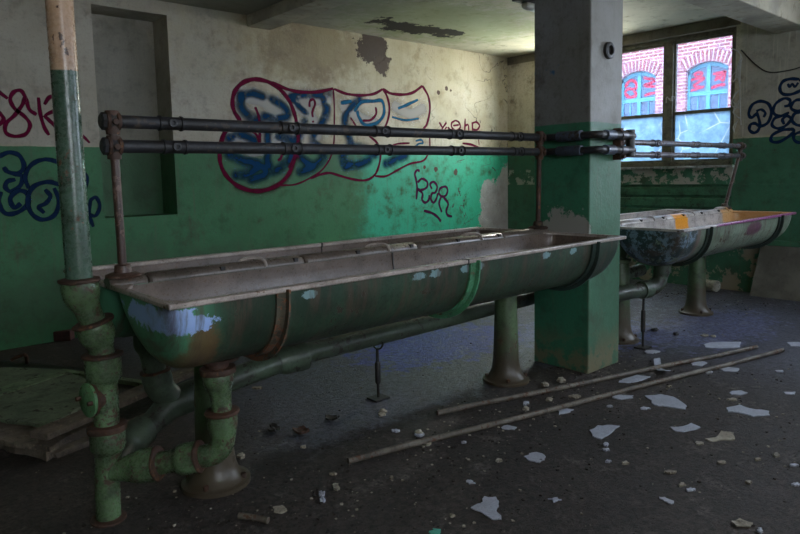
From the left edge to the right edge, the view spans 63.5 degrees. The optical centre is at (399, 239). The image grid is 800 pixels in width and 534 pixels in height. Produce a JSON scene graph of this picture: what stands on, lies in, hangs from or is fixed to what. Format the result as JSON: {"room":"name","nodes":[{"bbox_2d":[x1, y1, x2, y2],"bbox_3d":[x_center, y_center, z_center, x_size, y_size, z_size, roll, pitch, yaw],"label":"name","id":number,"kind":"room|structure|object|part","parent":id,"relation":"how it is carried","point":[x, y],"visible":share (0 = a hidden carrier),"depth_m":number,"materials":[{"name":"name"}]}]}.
{"room":"abandoned factory washroom","nodes":[
{"label":"abandoned factory washroom","id":0,"kind":"room"},
{"bbox_2d":[0,0,507,350],"bbox_3d":[-2.331,-0.729,6.323,10.600,2.980,0.602,-6,8,-41],"label":"wall","id":1,"kind":"structure","parent":0,"point":[154,58],"depth_m":6.40,"materials":[{"name":"paint"}]},
{"bbox_2d":[0,279,799,533],"bbox_3d":[0.629,1.097,3.208,10.600,0.150,9.400,-6,8,-41],"label":"floor","id":2,"kind":"structure","parent":0,"point":[453,368],"depth_m":3.20,"materials":[{"name":"concrete"}]},
{"bbox_2d":[0,353,83,370],"bbox_3d":[-2.783,0.871,4.712,1.368,0.138,0.180,1,6,17],"label":"frame bar","id":3,"kind":"object","parent":2,"relation":"on","point":[26,364],"visible":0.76,"depth_m":4.68,"materials":[{"name":"metal"}]},
{"bbox_3d":[-2.726,0.866,4.708,0.125,0.129,0.181,-1,6,0],"label":"bent handle","id":4,"kind":"part","parent":3,"relation":"part of","materials":[{"name":"metal"}]},
{"bbox_2d":[0,410,92,461],"bbox_3d":[-2.189,1.003,3.667,1.232,0.060,0.735,1,6,17],"label":"wooden slab","id":5,"kind":"object","parent":2,"relation":"on","point":[55,443],"visible":0.27,"depth_m":3.25,"materials":[{"name":"brown wood"}]},
{"bbox_2d":[0,422,49,451],"bbox_3d":[-2.081,0.989,3.312,0.890,0.030,0.204,0,6,15],"label":"wooden slab","id":6,"kind":"object","parent":5,"relation":"on","point":[11,435],"visible":0.77,"depth_m":3.20,"materials":[{"name":"brown wood"}]},
{"bbox_2d":[0,367,85,427],"bbox_3d":[-2.339,0.906,3.909,0.808,0.020,1.583,-6,8,-41],"label":"board","id":7,"kind":"object","parent":6,"relation":"on","point":[38,405],"visible":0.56,"depth_m":3.71,"materials":[{"name":"wood"}]},
{"bbox_2d":[0,370,68,395],"bbox_3d":[-2.332,0.889,3.910,0.136,0.014,0.670,1,6,24],"label":"wooden plank","id":8,"kind":"object","parent":7,"relation":"on","point":[43,377],"visible":1,"depth_m":4.00,"materials":[{"name":"wood"}]},
{"bbox_2d":[29,367,193,440],"bbox_3d":[-1.510,0.881,3.697,0.125,0.033,1.260,1,6,22],"label":"wooden plank","id":9,"kind":"object","parent":6,"relation":"on","point":[49,431],"visible":0.52,"depth_m":3.31,"materials":[{"name":"brown wood"}]},
{"bbox_2d":[53,329,74,340],"bbox_3d":[-2.926,0.816,5.551,0.220,0.085,0.100,-2,6,-7],"label":"brick","id":10,"kind":"object","parent":2,"relation":"on","point":[63,335],"visible":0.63,"depth_m":5.51,"materials":[{"name":"red brick"}]},
{"bbox_2d":[52,413,144,457],"bbox_3d":[-1.460,1.009,3.609,0.075,0.031,1.007,2,7,30],"label":"wooden plank","id":11,"kind":"object","parent":2,"relation":"on","point":[83,442],"visible":0.24,"depth_m":3.25,"materials":[{"name":"brown wood"}]},
{"bbox_2d":[62,369,141,385],"bbox_3d":[-1.958,0.941,4.381,0.977,0.031,0.056,1,6,23],"label":"wooden plank","id":12,"kind":"object","parent":2,"relation":"on","point":[126,381],"visible":0.27,"depth_m":4.31,"materials":[{"name":"wood"}]},
{"bbox_2d":[45,0,239,527],"bbox_3d":[-0.979,-0.367,2.445,0.666,2.980,0.196,-1,6,-3],"label":"drain pipe","id":13,"kind":"object","parent":2,"relation":"on","point":[98,398],"visible":1,"depth_m":2.48,"materials":[{"name":"metal"}]},
{"bbox_3d":[-1.208,0.620,2.504,0.134,0.134,0.017,3,7,39],"label":"plate","id":14,"kind":"part","parent":13,"relation":"part of","materials":[{"name":"green metal"}]},
{"bbox_2d":[108,446,155,483],"bbox_3d":[-1.061,0.895,2.576,0.214,0.143,0.136,-1,6,3],"label":"socket","id":15,"kind":"object","parent":13,"relation":"attached to","point":[139,466],"depth_m":2.53,"materials":[{"name":"green paint"}]},
{"bbox_2d":[237,452,244,458],"bbox_3d":[-0.773,1.050,3.152,0.042,0.010,0.059,-6,8,-41],"label":"flake","id":16,"kind":"object","parent":2,"relation":"on","point":[241,455],"visible":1,"depth_m":3.14,"materials":[{"name":"paint"}]},
{"bbox_2d":[237,512,269,523],"bbox_3d":[-0.579,1.098,2.558,0.132,0.026,0.029,1,6,17],"label":"stick","id":17,"kind":"object","parent":2,"relation":"on","point":[245,516],"visible":1,"depth_m":2.55,"materials":[{"name":"wood"}]},
{"bbox_2d":[268,423,279,431],"bbox_3d":[-0.672,1.005,3.455,0.064,0.028,0.086,-1,6,4],"label":"dry leaf","id":18,"kind":"object","parent":2,"relation":"on","point":[274,427],"visible":1,"depth_m":3.46,"materials":[{"name":"brown plant"}]},
{"bbox_2d":[273,505,286,513],"bbox_3d":[-0.489,1.098,2.638,0.053,0.006,0.062,-3,6,-16],"label":"flake","id":19,"kind":"object","parent":2,"relation":"on","point":[280,509],"visible":1,"depth_m":2.63,"materials":[{"name":"paint"}]},
{"bbox_2d":[292,425,308,433],"bbox_3d":[-0.518,1.002,3.414,0.078,0.028,0.087,-6,8,-41],"label":"dry leaf","id":20,"kind":"object","parent":2,"relation":"on","point":[301,429],"visible":1,"depth_m":3.42,"materials":[{"name":"plant"}]},
{"bbox_2d":[319,490,324,496],"bbox_3d":[-0.333,1.081,2.758,0.027,0.010,0.041,-2,6,-6],"label":"flake","id":21,"kind":"object","parent":2,"relation":"on","point":[321,493],"visible":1,"depth_m":2.75,"materials":[{"name":"paint"}]},
{"bbox_2d":[325,414,339,420],"bbox_3d":[-0.376,0.983,3.597,0.078,0.027,0.065,-2,6,-9],"label":"dry leaf","id":22,"kind":"object","parent":2,"relation":"on","point":[328,417],"visible":1,"depth_m":3.59,"materials":[{"name":"brown plant"}]},
{"bbox_2d":[332,483,339,490],"bbox_3d":[-0.278,1.074,2.814,0.028,0.010,0.062,-3,6,-16],"label":"flake","id":23,"kind":"object","parent":2,"relation":"on","point":[335,486],"visible":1,"depth_m":2.81,"materials":[{"name":"paint"}]},
{"bbox_2d":[63,227,625,498],"bbox_3d":[-0.073,0.505,3.512,2.850,0.995,1.260,-6,8,-41],"label":"trough","id":24,"kind":"object","parent":2,"relation":"on","point":[197,311],"visible":0.94,"depth_m":2.84,"materials":[{"name":"green paint"}]},
{"bbox_2d":[367,341,389,402],"bbox_3d":[-0.135,0.782,3.910,0.110,0.366,0.122,-6,8,-41],"label":"stand","id":25,"kind":"object","parent":2,"relation":"on","point":[378,397],"visible":0.89,"depth_m":3.90,"materials":[{"name":"black metal"}]},
{"bbox_3d":[-0.134,0.803,3.912,0.018,0.305,0.018,-6,8,-41],"label":"rod","id":26,"kind":"part","parent":25,"relation":"part of","materials":[{"name":"black metal"}]},
{"bbox_3d":[-0.131,0.958,3.928,0.110,0.012,0.090,-6,8,-41],"label":"plate","id":27,"kind":"part","parent":25,"relation":"part of","materials":[{"name":"black metal"}]},
{"bbox_2d":[121,264,646,456],"bbox_3d":[0.495,0.514,4.317,4.841,0.531,0.364,-6,8,-41],"label":"drain pipe","id":28,"kind":"object","parent":25,"relation":"on","point":[172,401],"visible":0.71,"depth_m":3.36,"materials":[{"name":"green metal"}]},
{"bbox_2d":[141,370,180,402],"bbox_3d":[-1.101,0.708,3.039,0.212,0.236,0.134,-6,8,-41],"label":"socket","id":29,"kind":"object","parent":28,"relation":"attached to","point":[159,385],"depth_m":2.97,"materials":[{"name":"green metal"}]},
{"bbox_2d":[278,343,311,373],"bbox_3d":[-0.590,0.636,3.491,0.176,0.165,0.164,-6,8,-41],"label":"socket","id":30,"kind":"object","parent":28,"relation":"attached to","point":[298,357],"depth_m":3.44,"materials":[{"name":"green metal"}]},
{"bbox_2d":[379,408,386,412],"bbox_3d":[-0.099,0.974,3.695,0.048,0.027,0.055,-6,8,-41],"label":"lump","id":31,"kind":"object","parent":2,"relation":"on","point":[381,410],"visible":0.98,"depth_m":3.68,"materials":[{"name":"beige stone"}]},
{"bbox_2d":[3,288,799,533],"bbox_3d":[0.698,0.856,4.797,7.100,0.007,5.701,-6,8,-41],"label":"crumbs","id":32,"kind":"object","parent":2,"relation":"on","point":[410,455],"visible":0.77,"depth_m":2.99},
{"bbox_2d":[35,287,797,533],"bbox_3d":[0.755,0.850,4.843,6.976,0.007,5.687,-6,8,-41],"label":"plaster grit","id":33,"kind":"object","parent":2,"relation":"on","point":[423,446],"visible":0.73,"depth_m":3.08,"materials":[{"name":"grey paint"}]},
{"bbox_2d":[415,429,422,433],"bbox_3d":[0.100,1.002,3.378,0.042,0.025,0.051,-6,8,-41],"label":"lump","id":34,"kind":"object","parent":2,"relation":"on","point":[419,431],"visible":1,"depth_m":3.37,"materials":[{"name":"beige stone"}]},
{"bbox_2d":[415,432,423,437],"bbox_3d":[0.101,1.010,3.368,0.051,0.010,0.054,-6,8,-41],"label":"flake","id":35,"kind":"object","parent":2,"relation":"on","point":[422,434],"visible":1,"depth_m":3.35,"materials":[{"name":"paint"}]},
{"bbox_2d":[429,528,440,533],"bbox_3d":[0.134,1.105,2.448,0.050,0.006,0.046,0,6,10],"label":"flake","id":36,"kind":"object","parent":2,"relation":"on","point":[434,531],"visible":1,"depth_m":2.45,"materials":[{"name":"teal paint"}]},
{"bbox_2d":[471,496,500,519],"bbox_3d":[0.345,1.083,2.620,0.118,0.006,0.182,-1,6,4],"label":"flake","id":37,"kind":"object","parent":2,"relation":"on","point":[488,507],"visible":1,"depth_m":2.61,"materials":[{"name":"paint"}]},
{"bbox_2d":[501,425,516,429],"bbox_3d":[0.579,0.996,3.436,0.073,0.006,0.058,2,7,29],"label":"flake","id":38,"kind":"object","parent":2,"relation":"on","point":[506,427],"visible":1,"depth_m":3.43,"materials":[{"name":"paint"}]},
{"bbox_2d":[524,452,545,462],"bbox_3d":[0.646,1.031,3.073,0.104,0.006,0.093,-6,8,-41],"label":"flake","id":39,"kind":"object","parent":2,"relation":"on","point":[534,456],"visible":1,"depth_m":3.06,"materials":[{"name":"paint"}]},
{"bbox_2d":[541,382,548,386],"bbox_3d":[0.921,0.913,4.099,0.052,0.024,0.051,-3,6,-14],"label":"lump","id":40,"kind":"object","parent":2,"relation":"on","point":[543,384],"visible":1,"depth_m":4.08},
{"bbox_2d":[548,497,561,502],"bbox_3d":[0.640,1.071,2.674,0.044,0.006,0.034,-4,6,-25],"label":"flake","id":41,"kind":"object","parent":2,"relation":"on","point":[555,499],"visible":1,"depth_m":2.67,"materials":[{"name":"paint"}]},
{"bbox_2d":[556,377,565,382],"bbox_3d":[1.038,0.901,4.167,0.059,0.031,0.064,-6,8,-41],"label":"lump","id":42,"kind":"object","parent":2,"relation":"on","point":[560,379],"visible":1,"depth_m":4.15,"materials":[{"name":"beige stone"}]},
{"bbox_2d":[347,348,784,463],"bbox_3d":[1.278,0.921,3.886,3.492,0.032,0.041,-4,7,-29],"label":"metal pipe","id":43,"kind":"object","parent":2,"relation":"on","point":[402,446],"visible":1,"depth_m":3.60,"materials":[{"name":"metal"}]},
{"bbox_2d":[558,408,573,414],"bbox_3d":[0.929,0.966,3.659,0.119,0.006,0.067,-3,6,-22],"label":"flake","id":44,"kind":"object","parent":2,"relation":"on","point":[563,411],"visible":0.99,"depth_m":3.65,"materials":[{"name":"paint"}]},
{"bbox_2d":[568,394,580,398],"bbox_3d":[1.051,0.939,3.889,0.068,0.008,0.060,-6,8,-41],"label":"flake","id":45,"kind":"object","parent":2,"relation":"on","point":[576,396],"visible":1,"depth_m":3.88,"materials":[{"name":"paint"}]},
{"bbox_2d":[534,0,622,373],"bbox_3d":[1.234,-0.500,4.462,0.390,2.750,0.465,-6,8,-41],"label":"pillar","id":46,"kind":"structure","parent":2,"relation":"on","point":[578,43],"depth_m":4.32,"materials":[{"name":"paint"}]},
{"bbox_2d":[436,345,757,415],"bbox_3d":[1.435,0.884,4.226,2.738,0.032,0.041,-4,6,-26],"label":"metal pipe","id":47,"kind":"object","parent":2,"relation":"on","point":[686,361],"visible":1,"depth_m":4.08,"materials":[{"name":"metal"}]},
{"bbox_2d":[654,358,670,370],"bbox_3d":[1.770,0.859,4.405,0.074,0.034,0.290,0,6,8],"label":"flake","id":48,"kind":"object","parent":47,"relation":"on","point":[657,361],"visible":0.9,"depth_m":4.47,"materials":[{"name":"paint"}]},
{"bbox_2d":[589,425,619,439],"bbox_3d":[1.060,0.992,3.375,0.222,0.006,0.108,-6,8,-41],"label":"flake","id":49,"kind":"object","parent":2,"relation":"on","point":[599,432],"visible":1,"depth_m":3.36,"materials":[{"name":"paint"}]},
{"bbox_2d":[612,394,632,399],"bbox_3d":[1.317,0.936,3.878,0.152,0.006,0.107,3,7,37],"label":"flake","id":50,"kind":"object","parent":2,"relation":"on","point":[619,397],"visible":0.82,"depth_m":3.85,"materials":[{"name":"paint"}]},
{"bbox_2d":[619,375,649,382],"bbox_3d":[1.513,0.901,4.188,0.244,0.006,0.102,-6,8,-41],"label":"flake","id":51,"kind":"object","parent":2,"relation":"on","point":[636,378],"visible":1,"depth_m":4.18,"materials":[{"name":"paint"}]},
{"bbox_2d":[634,299,651,349],"bbox_3d":[1.844,0.596,4.907,0.110,0.456,0.122,-6,8,-41],"label":"stand","id":52,"kind":"object","parent":2,"relation":"on","point":[642,346],"visible":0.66,"depth_m":4.90,"materials":[{"name":"black metal"}]},
{"bbox_3d":[1.845,0.616,4.909,0.018,0.395,0.018,-6,8,-41],"label":"rod","id":53,"kind":"part","parent":52,"relation":"part of","materials":[{"name":"black metal"}]},
{"bbox_3d":[1.849,0.817,4.929,0.110,0.012,0.090,-6,8,-41],"label":"plate","id":54,"kind":"part","parent":52,"relation":"part of","materials":[{"name":"black metal"}]},
{"bbox_2d":[645,350,659,353],"bbox_3d":[1.868,0.830,4.804,0.107,0.008,0.087,-6,8,-41],"label":"flake","id":55,"kind":"object","parent":2,"relation":"on","point":[646,351],"visible":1,"depth_m":4.79,"materials":[{"name":"paint"}]},
{"bbox_2d":[645,394,686,409],"bbox_3d":[1.547,0.943,3.767,0.179,0.006,0.257,-2,6,-3],"label":"flake","id":56,"kind":"object","parent":2,"relation":"on","point":[660,399],"visible":1,"depth_m":3.77,"materials":[{"name":"paint"}]},
{"bbox_2d":[659,497,673,503],"bbox_3d":[1.091,1.065,2.649,0.035,0.006,0.064,-4,7,-29],"label":"flake","id":57,"kind":"object","parent":2,"relation":"on","point":[664,499],"visible":1,"depth_m":2.64,"materials":[{"name":"paint"}]},
{"bbox_2d":[664,470,676,473],"bbox_3d":[1.208,1.036,2.891,0.047,0.008,0.040,-6,8,-41],"label":"flake","id":58,"kind":"object","parent":2,"relation":"on","point":[665,471],"visible":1,"depth_m":2.89,"materials":[{"name":"paint"}]},
{"bbox_2d":[670,423,699,431],"bbox_3d":[1.492,0.982,3.385,0.155,0.006,0.076,-3,6,-20],"label":"flake","id":59,"kind":"object","parent":2,"relation":"on","point":[691,426],"visible":1,"depth_m":3.37,"materials":[{"name":"paint"}]},
{"bbox_2d":[686,487,695,491],"bbox_3d":[1.227,1.052,2.729,0.042,0.008,0.023,-2,6,-10],"label":"flake","id":60,"kind":"object","parent":2,"relation":"on","point":[690,489],"visible":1,"depth_m":2.72,"materials":[{"name":"paint"}]},
{"bbox_2d":[691,361,706,365],"bbox_3d":[2.074,0.858,4.500,0.144,0.006,0.095,-6,8,-41],"label":"flake","id":61,"kind":"object","parent":2,"relation":"on","point":[699,363],"visible":1,"depth_m":4.49,"materials":[{"name":"paint"}]},
{"bbox_2d":[695,441,703,445],"bbox_3d":[1.475,1.001,3.188,0.051,0.008,0.035,-6,8,-41],"label":"flake","id":62,"kind":"object","parent":2,"relation":"on","point":[698,443],"visible":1,"depth_m":3.18,"materials":[{"name":"paint"}]},
{"bbox_2d":[618,207,795,344],"bbox_3d":[2.414,0.240,5.717,2.280,0.977,1.260,-6,8,-41],"label":"trough","id":63,"kind":"object","parent":2,"relation":"on","point":[661,237],"visible":0.75,"depth_m":5.14,"materials":[{"name":"grey paint"}]},
{"bbox_2d":[98,110,746,278],"bbox_3d":[1.274,-0.408,4.398,6.191,0.682,0.500,-6,8,-41],"label":"pipes","id":64,"kind":"object","parent":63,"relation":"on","point":[112,145],"visible":0.98,"depth_m":3.21,"materials":[{"name":"metal"}]},
{"bbox_3d":[-1.100,-0.168,2.525,0.134,0.627,0.134,-6,8,-41],"label":"post","id":65,"kind":"part","parent":64,"relation":"part of","materials":[{"name":"brown metal"}]},
{"bbox_3d":[0.920,-0.390,4.314,0.134,0.628,0.134,-6,8,-41],"label":"post","id":66,"kind":"part","parent":64,"relation":"part of","materials":[{"name":"metal"}]},
{"bbox_2d":[619,263,673,300],"bbox_3d":[1.785,0.309,4.811,0.672,0.273,0.172,-4,7,-30],"label":"trap","id":67,"kind":"object","parent":63,"relation":"attached to","point":[643,289],"visible":0.68,"depth_m":4.82,"materials":[{"name":"green metal"}]},
{"bbox_2d":[636,280,655,298],"bbox_3d":[1.841,0.371,4.868,0.085,0.136,0.136,-5,7,-31],"label":"socket","id":68,"kind":"object","parent":67,"relation":"attached to","point":[649,286],"depth_m":4.82,"materials":[{"name":"green metal"}]},
{"bbox_2d":[653,263,673,273],"bbox_3d":[1.999,0.202,4.925,0.173,0.091,0.172,-6,8,-41],"label":"socket","id":69,"kind":"object","parent":67,"relation":"attached to","point":[664,269],"depth_m":4.87,"materials":[{"name":"green metal"}]},
{"bbox_2d":[706,279,720,291],"bbox_3d":[3.427,0.501,7.152,0.128,0.128,0.176,-4,6,-27],"label":"tin can","id":70,"kind":"object","parent":2,"relation":"on","point":[711,285],"visible":0.73,"depth_m":7.09,"materials":[{"name":"beige metal"}]},
{"bbox_2d":[705,431,734,441],"bbox_3d":[1.625,0.992,3.257,0.188,0.006,0.106,-6,8,-41],"label":"flake","id":71,"kind":"object","parent":2,"relation":"on","point":[723,435],"visible":1,"depth_m":3.25,"materials":[{"name":"paint"}]},
{"bbox_2d":[717,460,725,464],"bbox_3d":[1.481,1.022,2.977,0.044,0.008,0.027,-3,6,-15],"label":"flake","id":72,"kind":"object","parent":2,"relation":"on","point":[721,462],"visible":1,"depth_m":2.97,"materials":[{"name":"paint"}]},
{"bbox_2d":[704,342,740,347],"bbox_3d":[2.485,0.804,4.955,0.334,0.006,0.176,-1,6,2],"label":"flake","id":73,"kind":"object","parent":2,"relation":"on","point":[710,344],"visible":1,"depth_m":4.94,"materials":[{"name":"paint"}]},
{"bbox_2d":[720,367,738,371],"bbox_3d":[2.216,0.870,4.355,0.132,0.006,0.104,1,6,17],"label":"flake","id":74,"kind":"object","parent":2,"relation":"on","point":[727,369],"visible":1,"depth_m":4.34,"materials":[{"name":"paint"}]},
{"bbox_2d":[730,390,747,394],"bbox_3d":[2.030,0.920,3.894,0.110,0.006,0.068,-4,6,-22],"label":"flake","id":75,"kind":"object","parent":2,"relation":"on","point":[738,392],"visible":1,"depth_m":3.89,"materials":[{"name":"paint"}]},
{"bbox_2d":[732,518,752,527],"bbox_3d":[1.296,1.077,2.457,0.062,0.010,0.064,-6,8,-41],"label":"flake","id":76,"kind":"object","parent":2,"relation":"on","point":[739,522],"visible":1,"depth_m":2.46,"materials":[{"name":"paint"}]},
{"bbox_2d":[727,404,769,416],"bbox_3d":[1.934,0.952,3.595,0.166,0.006,0.209,-6,8,-41],"label":"flake","id":77,"kind":"object","parent":2,"relation":"on","point":[739,408],"visible":1,"depth_m":3.59,"materials":[{"name":"paint"}]},
{"bbox_2d":[756,527,762,533],"bbox_3d":[1.341,1.082,2.411,0.038,0.008,0.023,-6,8,-41],"label":"flake","id":78,"kind":"object","parent":2,"relation":"on","point":[759,530],"visible":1,"depth_m":2.40,"materials":[{"name":"paint"}]},
{"bbox_2d":[787,342,799,346],"bbox_3d":[3.016,0.795,4.934,0.096,0.006,0.143,1,6,18],"label":"flake","id":79,"kind":"object","parent":2,"relation":"on","point":[792,344],"visible":1,"depth_m":4.94,"materials":[{"name":"paint"}]},
{"bbox_2d":[789,463,798,466],"bbox_3d":[1.787,1.020,2.932,0.042,0.008,0.024,0,6,12],"label":"flake","id":80,"kind":"object","parent":2,"relation":"on","point":[790,464],"visible":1,"depth_m":2.93,"materials":[{"name":"paint"}]},
{"bbox_2d":[791,482,799,486],"bbox_3d":[1.687,1.040,2.757,0.041,0.008,0.027,-6,8,-41],"label":"flake","id":81,"kind":"object","parent":2,"relation":"on","point":[794,484],"visible":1,"depth_m":2.75,"materials":[{"name":"paint"}]},
{"bbox_2d":[158,0,725,57],"bbox_3d":[0.564,-2.052,2.891,10.600,0.220,9.400,-6,8,-41],"label":"ceiling","id":82,"kind":"structure","parent":0,"point":[502,28],"depth_m":6.88,"materials":[{"name":"paint"}]},
{"bbox_2d":[247,0,354,29],"bbox_3d":[-0.280,-2.108,5.297,0.270,0.115,3.490,-6,8,-41],"label":"ceiling beam","id":83,"kind":"structure","parent":82,"relation":"attached to","point":[284,12],"depth_m":6.07,"materials":[{"name":"concrete"}]},
{"bbox_2d":[512,0,534,12],"bbox_3d":[1.214,-2.229,6.137,0.370,0.105,0.100,-6,8,-41],"label":"ceiling lamp","id":84,"kind":"object","parent":82,"relation":"attached to","point":[528,5],"visible":0.6,"depth_m":6.10,"materials":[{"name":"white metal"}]},
{"bbox_3d":[1.259,-2.226,6.177,0.250,0.090,0.090,-6,8,-41],"label":"lamp glass","id":85,"kind":"part","parent":84,"relation":"part of","materials":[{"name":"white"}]},
{"bbox_2d":[681,0,799,33],"bbox_3d":[0.248,-1.834,3.238,9.950,0.270,0.310,-6,8,-41],"label":"ceiling beam","id":86,"kind":"structure","parent":82,"relation":"attached to","point":[773,16],"depth_m":5.84,"materials":[{"name":"concrete"}]},
{"bbox_2d":[507,17,799,291],"bbox_3d":[4.594,-0.859,6.192,0.320,2.980,8.800,-6,8,-41],"label":"wall","id":87,"kind":"structure","parent":0,"point":[768,178],"depth_m":6.96,"materials":[{"name":"paint"}]},
{"bbox_2d":[620,185,731,213],"bbox_3d":[2.919,-0.346,7.983,0.054,0.666,2.246,-6,8,-41],"label":"trim","id":88,"kind":"structure","parent":87,"relation":"attached to","point":[633,198],"depth_m":7.62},
{"bbox_2d":[621,27,736,169],"bbox_3d":[2.913,-1.621,7.873,0.220,1.513,2.290,-6,8,-41],"label":"window","id":89,"kind":"structure","parent":87,"relation":"in","point":[715,125],"depth_m":7.56,"materials":[{"name":"clear glass"}]},
{"bbox_3d":[2.953,-1.236,7.965,0.004,0.522,0.583,-6,8,-41],"label":"pane","id":90,"kind":"part","parent":89,"relation":"part of","materials":[{"name":"blue glass"}]},
{"bbox_3d":[2.946,-1.641,7.925,0.040,1.385,0.623,-6,8,-41],"label":"sash","id":91,"kind":"part","parent":89,"relation":"part of","materials":[{"name":"glass"}]},
{"bbox_3d":[2.895,-0.878,7.918,0.130,0.028,2.290,-6,8,-41],"label":"sill","id":92,"kind":"part","parent":89,"relation":"part of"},
{"bbox_3d":[3.454,-1.190,7.406,0.004,0.522,0.622,-6,8,-41],"label":"pane","id":93,"kind":"part","parent":89,"relation":"part of","materials":[{"name":"blue glass"}]},
{"bbox_3d":[3.447,-1.595,7.366,0.040,1.385,0.662,-6,8,-41],"label":"sash","id":94,"kind":"part","parent":89,"relation":"part of","materials":[{"name":"glass"}]},
{"bbox_2d":[666,48,741,131],"bbox_3d":[3.396,-1.645,7.270,0.030,0.905,0.887,-5,7,-37],"label":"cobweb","id":95,"kind":"object","parent":89,"relation":"attached to","point":[740,60],"visible":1,"depth_m":6.95},
{"bbox_2d":[741,50,799,72],"bbox_3d":[3.912,-1.861,6.607,0.012,0.288,0.831,-6,8,-41],"label":"cable","id":96,"kind":"object","parent":87,"relation":"attached to","point":[741,50],"visible":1,"depth_m":6.73,"materials":[{"name":"black metal"}]},
{"bbox_2d":[749,245,799,300],"bbox_3d":[5.472,0.474,5.004,0.200,0.530,5.100,-6,8,-41],"label":"board","id":97,"kind":"object","parent":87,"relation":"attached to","point":[777,272],"depth_m":6.67,"materials":[{"name":"wood"}]},
{"bbox_2d":[756,240,799,246],"bbox_3d":[5.351,0.162,5.200,0.070,0.055,5.590,-6,8,-41],"label":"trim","id":98,"kind":"structure","parent":87,"relation":"attached to","point":[775,242],"depth_m":6.68,"materials":[{"name":"paint"}]},
{"label":"outside","id":99,"kind":"structure","parent":0,"visible":0},
{"bbox_3d":[14.535,-0.574,19.685,32.200,0.100,70.000,-6,8,-41],"label":"ground","id":100,"kind":"structure","parent":99,"visible":0},
{"bbox_2d":[621,36,731,116],"bbox_3d":[7.046,-3.775,16.081,0.412,7.300,17.000,-6,8,-41],"label":"brick building","id":101,"kind":"structure","parent":100,"relation":"on","point":[704,66],"depth_m":15.88,"materials":[{"name":"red brick"}]}
]}

